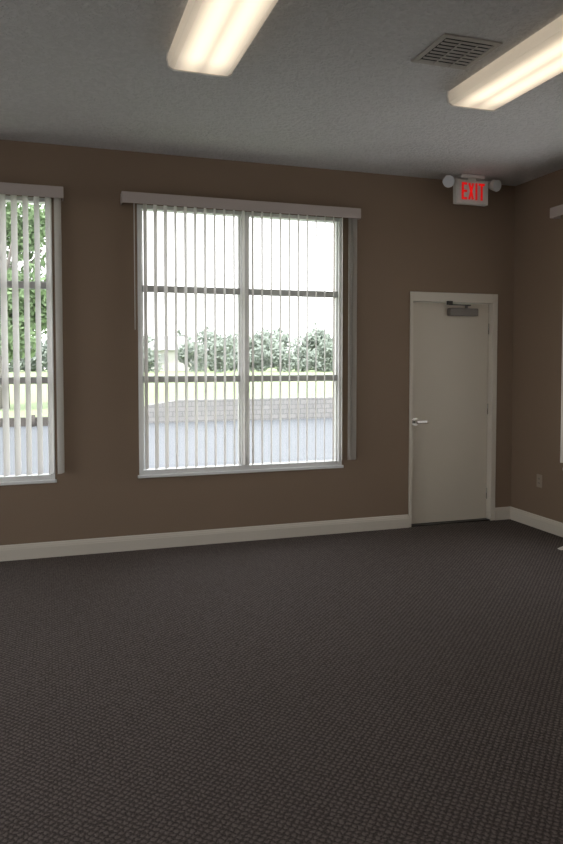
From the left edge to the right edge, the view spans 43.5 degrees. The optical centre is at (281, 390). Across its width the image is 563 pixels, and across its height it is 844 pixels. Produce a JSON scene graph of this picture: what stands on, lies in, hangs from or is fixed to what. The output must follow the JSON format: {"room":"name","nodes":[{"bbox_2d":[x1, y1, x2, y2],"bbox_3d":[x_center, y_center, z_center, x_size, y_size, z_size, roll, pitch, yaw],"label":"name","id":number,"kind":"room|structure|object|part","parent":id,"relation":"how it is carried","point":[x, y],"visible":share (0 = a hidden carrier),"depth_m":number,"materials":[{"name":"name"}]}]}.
{"room":"empty office room","nodes":[
{"label":"empty office room","id":0,"kind":"room"},
{"bbox_2d":[0,139,514,544],"bbox_3d":[-1.532,-0.296,5.531,8.150,3.330,0.200,-1,3,-18],"label":"wall","id":1,"kind":"structure","parent":0,"point":[412,236],"depth_m":5.79,"materials":[{"name":"paint"}]},
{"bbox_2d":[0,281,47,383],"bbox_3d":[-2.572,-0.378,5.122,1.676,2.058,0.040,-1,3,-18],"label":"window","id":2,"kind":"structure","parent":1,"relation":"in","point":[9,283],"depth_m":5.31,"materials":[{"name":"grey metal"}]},
{"bbox_2d":[0,195,56,485],"bbox_3d":[-2.568,-0.362,5.110,1.764,2.152,0.097,-1,3,-18],"label":"frame","id":3,"kind":"object","parent":1,"relation":"attached to","point":[45,477],"visible":0.58,"depth_m":5.33,"materials":[{"name":"white"}]},
{"bbox_2d":[0,182,64,476],"bbox_3d":[-2.562,-0.432,5.024,1.950,2.145,0.108,-1,3,-18],"label":"vertical blinds","id":4,"kind":"object","parent":1,"relation":"attached to","point":[12,189],"visible":1,"depth_m":5.25,"materials":[{"name":"beige plastic"}]},
{"bbox_2d":[141,209,337,469],"bbox_3d":[-0.316,-0.410,5.863,1.676,2.058,0.040,-1,3,-18],"label":"window","id":5,"kind":"structure","parent":1,"relation":"in","point":[180,289],"depth_m":5.86,"materials":[{"name":"grey metal"}]},
{"bbox_2d":[120,191,360,469],"bbox_3d":[-0.284,-0.465,5.772,1.995,2.145,0.108,-1,3,-18],"label":"vertical blinds","id":6,"kind":"object","parent":5,"relation":"attached to","point":[354,214],"visible":1,"depth_m":5.74,"materials":[{"name":"beige plastic"}]},
{"bbox_2d":[137,204,343,477],"bbox_3d":[-0.312,-0.395,5.851,1.764,2.152,0.097,-1,3,-18],"label":"frame","id":7,"kind":"object","parent":1,"relation":"attached to","point":[319,464],"visible":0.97,"depth_m":5.82,"materials":[{"name":"white"}]},
{"bbox_2d":[0,506,510,561],"bbox_3d":[-1.498,1.212,5.494,7.750,0.118,0.016,-1,3,-18],"label":"baseboard","id":8,"kind":"structure","parent":1,"relation":"attached to","point":[12,552],"depth_m":5.76,"materials":[{"name":"paint"}]},
{"bbox_2d":[411,302,488,523],"bbox_3d":[1.543,0.203,6.541,0.826,2.019,0.045,-1,3,-18],"label":"door","id":9,"kind":"structure","parent":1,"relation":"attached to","point":[450,353],"depth_m":6.52,"materials":[{"name":"paint"}]},
{"bbox_2d":[412,418,427,425],"bbox_3d":[1.242,0.324,6.386,0.153,0.156,0.074,-1,3,-18],"label":"door handle","id":10,"kind":"object","parent":9,"relation":"attached to","point":[415,421],"depth_m":6.37,"materials":[{"name":"silver metal"}]},
{"bbox_2d":[447,301,477,315],"bbox_3d":[1.654,-0.752,6.461,0.345,0.130,0.097,-1,3,-18],"label":"door closer","id":11,"kind":"object","parent":9,"relation":"attached to","point":[466,311],"depth_m":6.45,"materials":[{"name":"silver metal"}]},
{"bbox_3d":[1.609,-0.796,6.436,0.248,0.041,0.071,-1,3,-21],"label":"arm","id":12,"kind":"part","parent":11,"relation":"part of","materials":[{"name":"grey metal"}]},
{"bbox_2d":[408,291,497,526],"bbox_3d":[1.556,0.165,6.535,0.910,2.120,0.162,-1,3,-18],"label":"frame","id":13,"kind":"object","parent":1,"relation":"attached to","point":[426,297],"visible":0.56,"depth_m":6.56,"materials":[{"name":"paint"}]},
{"bbox_2d":[486,324,488,498],"bbox_3d":[1.942,0.196,6.641,0.012,1.650,0.012,-1,3,-18],"label":"hinges","id":14,"kind":"object","parent":13,"relation":"attached to","point":[488,324],"visible":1,"depth_m":6.63,"materials":[{"name":"silver metal"}]},
{"bbox_2d":[0,519,562,843],"bbox_3d":[-0.095,1.518,1.236,8.150,0.120,9.400,-1,3,-18],"label":"floor","id":15,"kind":"structure","parent":0,"point":[400,685],"depth_m":3.19,"materials":[{"name":"carpet"}]},
{"bbox_2d":[411,518,489,526],"bbox_3d":[1.544,1.219,6.583,0.832,0.010,0.150,-1,3,-18],"label":"threshold","id":16,"kind":"object","parent":15,"relation":"on","point":[479,519],"visible":0.51,"depth_m":6.52,"materials":[{"name":"grey metal"}]},
{"bbox_2d":[0,0,562,185],"bbox_3d":[-0.095,-1.744,1.094,8.150,0.150,9.400,-1,3,-18],"label":"ceiling","id":17,"kind":"structure","parent":0,"point":[322,84],"depth_m":4.24,"materials":[{"name":"white paint"}]},
{"bbox_2d":[166,0,277,77],"bbox_3d":[-0.246,-1.718,3.205,0.366,0.087,1.224,-1,3,-18],"label":"fluorescent ceiling light","id":18,"kind":"object","parent":17,"relation":"attached to","point":[211,37],"visible":1,"depth_m":3.33,"materials":[{"name":"white plastic"}]},
{"bbox_2d":[411,33,502,69],"bbox_3d":[0.915,-1.773,3.706,0.340,0.020,0.340,-1,3,-18],"label":"ceiling vent","id":19,"kind":"object","parent":17,"relation":"in","point":[449,50],"visible":1,"depth_m":3.68,"materials":[{"name":"silver metal"}]},
{"bbox_2d":[442,174,500,205],"bbox_3d":[1.665,-1.764,6.197,0.588,0.255,0.111,-1,3,-18],"label":"exit sign","id":20,"kind":"object","parent":17,"relation":"attached to","point":[468,189],"visible":1,"depth_m":6.17,"materials":[{"name":"white plastic"}]},
{"bbox_2d":[446,15,562,111],"bbox_3d":[1.360,-1.741,3.733,0.366,0.087,1.224,-1,3,-18],"label":"fluorescent ceiling light","id":21,"kind":"object","parent":17,"relation":"attached to","point":[537,59],"visible":1,"depth_m":3.81,"materials":[{"name":"white plastic"}]},
{"bbox_2d":[511,169,562,522],"bbox_3d":[3.681,-0.160,2.406,0.200,3.330,9.000,-1,3,-18],"label":"wall","id":22,"kind":"structure","parent":0,"point":[538,242],"depth_m":6.30,"materials":[{"name":"paint"}]},
{"bbox_2d":[510,507,562,536],"bbox_3d":[3.579,1.346,2.438,0.016,0.118,9.000,-1,3,-18],"label":"baseboard","id":23,"kind":"structure","parent":22,"relation":"attached to","point":[554,527],"depth_m":6.32,"materials":[{"name":"paint"}]},
{"bbox_2d":[537,474,541,487],"bbox_3d":[2.305,0.806,6.304,0.008,0.116,0.070,-1,3,-18],"label":"wall outlet","id":24,"kind":"object","parent":22,"relation":"attached to","point":[539,477],"visible":1,"depth_m":6.30,"materials":[{"name":"beige plastic"}]},
{"bbox_2d":[550,204,562,462],"bbox_3d":[2.633,-0.435,5.091,0.108,2.145,1.985,-1,3,-18],"label":"vertical blinds","id":25,"kind":"object","parent":22,"relation":"attached to","point":[556,212],"visible":1,"depth_m":5.89,"materials":[{"name":"beige plastic"}]},
{"label":"outside","id":26,"kind":"structure","parent":0,"visible":0},
{"bbox_2d":[0,367,332,417],"bbox_3d":[-12.077,-2.179,84.744,150.000,0.460,122.700,-1,3,-18],"label":"lawn","id":27,"kind":"structure","parent":26,"point":[284,384],"depth_m":32.95,"materials":[{"name":"green plant"}]},
{"bbox_2d":[8,358,21,371],"bbox_3d":[-40.599,-5.980,101.727,5.935,7.455,8.238,-1,3,-18],"label":"tree","id":28,"kind":"object","parent":27,"relation":"on","point":[10,364],"visible":0.05,"depth_m":101.75,"materials":[{"name":"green plant"}]},
{"bbox_2d":[0,202,46,408],"bbox_3d":[-9.537,-3.683,25.184,4.816,8.662,3.988,-1,3,-18],"label":"shade tree","id":29,"kind":"object","parent":27,"relation":"on","point":[8,207],"visible":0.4,"depth_m":24.82,"materials":[{"name":"green plant"}]},
{"bbox_2d":[20,340,46,370],"bbox_3d":[-38.746,-5.620,109.798,6.642,5.865,8.370,-1,3,-18],"label":"tree","id":30,"kind":"object","parent":27,"relation":"on","point":[33,359],"visible":0.38,"depth_m":108.58,"materials":[{"name":"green plant"}]},
{"bbox_2d":[148,335,153,342],"bbox_3d":[-22.470,-6.263,107.979,7.700,6.440,8.468,-1,3,-18],"label":"tree","id":31,"kind":"object","parent":27,"relation":"on","point":[150,339],"visible":0.02,"depth_m":107.57,"materials":[{"name":"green plant"}]},
{"bbox_2d":[148,345,162,371],"bbox_3d":[-14.563,-3.485,75.053,3.830,3.201,3.974,-1,3,-18],"label":"tree","id":32,"kind":"object","parent":27,"relation":"on","point":[150,353],"visible":0.14,"depth_m":74.87,"materials":[{"name":"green plant"}]},
{"bbox_2d":[148,336,208,370],"bbox_3d":[-13.259,-4.551,85.674,7.800,4.200,7.000,-1,3,-18],"label":"house","id":33,"kind":"structure","parent":27,"relation":"on","point":[171,339],"depth_m":82.80,"materials":[{"name":"grey paint"}]},
{"bbox_2d":[170,329,190,338],"bbox_3d":[-14.465,-6.334,108.864,6.023,6.576,6.542,-1,3,-18],"label":"tree","id":34,"kind":"object","parent":27,"relation":"on","point":[179,330],"visible":0.02,"depth_m":107.78,"materials":[{"name":"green plant"}]},
{"bbox_2d":[178,339,212,371],"bbox_3d":[-9.640,-3.874,77.352,4.210,3.714,3.941,1,3,26],"label":"tree","id":35,"kind":"object","parent":27,"relation":"on","point":[200,349],"visible":0.66,"depth_m":76.67,"materials":[{"name":"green plant"}]},
{"bbox_2d":[190,326,222,367],"bbox_3d":[-12.311,-7.149,117.017,8.698,7.214,8.429,-1,3,-18],"label":"tree","id":36,"kind":"object","parent":27,"relation":"on","point":[210,334],"visible":0.08,"depth_m":114.93,"materials":[{"name":"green plant"}]},
{"bbox_2d":[207,340,220,370],"bbox_3d":[-8.222,-4.236,84.725,3.268,3.892,3.165,-1,3,-18],"label":"tree","id":37,"kind":"object","parent":27,"relation":"on","point":[209,342],"visible":0.09,"depth_m":84.49,"materials":[{"name":"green plant"}]},
{"bbox_2d":[207,337,232,371],"bbox_3d":[-6.404,-3.732,73.753,3.165,3.759,2.900,0,3,2],"label":"tree","id":38,"kind":"object","parent":27,"relation":"on","point":[219,347],"visible":0.8,"depth_m":73.34,"materials":[{"name":"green plant"}]},
{"bbox_2d":[216,332,237,364],"bbox_3d":[-8.353,-6.491,115.187,6.833,6.214,7.159,-1,3,-18],"label":"tree","id":39,"kind":"object","parent":27,"relation":"on","point":[229,336],"visible":0.04,"depth_m":114.51,"materials":[{"name":"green plant"}]},
{"bbox_2d":[227,344,237,370],"bbox_3d":[-5.418,-3.953,83.099,3.206,3.387,4.143,1,3,22],"label":"tree","id":40,"kind":"object","parent":27,"relation":"on","point":[236,346],"visible":0.33,"depth_m":82.08,"materials":[{"name":"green plant"}]},
{"bbox_2d":[249,344,272,370],"bbox_3d":[-2.518,-3.751,80.117,3.802,3.213,3.337,-1,3,-18],"label":"tree","id":41,"kind":"object","parent":27,"relation":"on","point":[257,351],"visible":0.75,"depth_m":79.47,"materials":[{"name":"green plant"}]},
{"bbox_2d":[249,330,284,367],"bbox_3d":[-3.145,-6.848,118.122,8.445,6.700,8.940,-1,3,-18],"label":"tree","id":42,"kind":"object","parent":27,"relation":"on","point":[257,339],"visible":0.32,"depth_m":116.67,"materials":[{"name":"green plant"}]},
{"bbox_2d":[255,328,294,366],"bbox_3d":[-1.288,-7.575,122.562,9.450,7.288,8.170,-1,3,-18],"label":"tree","id":43,"kind":"object","parent":27,"relation":"on","point":[285,337],"visible":0.16,"depth_m":121.01,"materials":[{"name":"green plant"}]},
{"bbox_2d":[272,343,299,371],"bbox_3d":[0.433,-3.638,77.662,3.133,3.152,3.385,-1,3,-18],"label":"tree","id":44,"kind":"object","parent":27,"relation":"on","point":[284,356],"visible":0.87,"depth_m":76.97,"materials":[{"name":"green plant"}]},
{"bbox_2d":[290,345,317,371],"bbox_3d":[2.577,-3.582,78.924,3.658,3.048,3.183,-1,3,-18],"label":"tree","id":45,"kind":"object","parent":27,"relation":"on","point":[302,362],"visible":0.7,"depth_m":78.24,"materials":[{"name":"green plant"}]},
{"bbox_2d":[290,323,332,366],"bbox_3d":[5.459,-7.810,121.424,8.176,8.124,7.954,-1,3,-18],"label":"tree","id":46,"kind":"object","parent":27,"relation":"on","point":[320,335],"visible":0.41,"depth_m":120.15,"materials":[{"name":"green plant"}]},
{"bbox_2d":[311,338,332,371],"bbox_3d":[4.937,-3.960,78.024,3.623,3.990,3.064,2,3,40],"label":"tree","id":47,"kind":"object","parent":27,"relation":"on","point":[328,348],"visible":0.82,"depth_m":77.24,"materials":[{"name":"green plant"}]},
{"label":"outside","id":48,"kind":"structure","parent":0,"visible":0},
{"bbox_2d":[0,418,332,475],"bbox_3d":[4.677,1.332,17.866,140.000,0.200,14.400,-1,3,-18],"label":"road","id":49,"kind":"structure","parent":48,"point":[319,421],"depth_m":16.79,"materials":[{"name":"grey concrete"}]},
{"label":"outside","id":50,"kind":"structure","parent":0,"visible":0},
{"bbox_2d":[0,397,332,426],"bbox_3d":[7.152,0.577,26.323,150.000,0.870,0.430,-1,3,-18],"label":"wall","id":51,"kind":"structure","parent":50,"point":[293,400],"depth_m":23.36,"materials":[{"name":"stone"}]}
]}

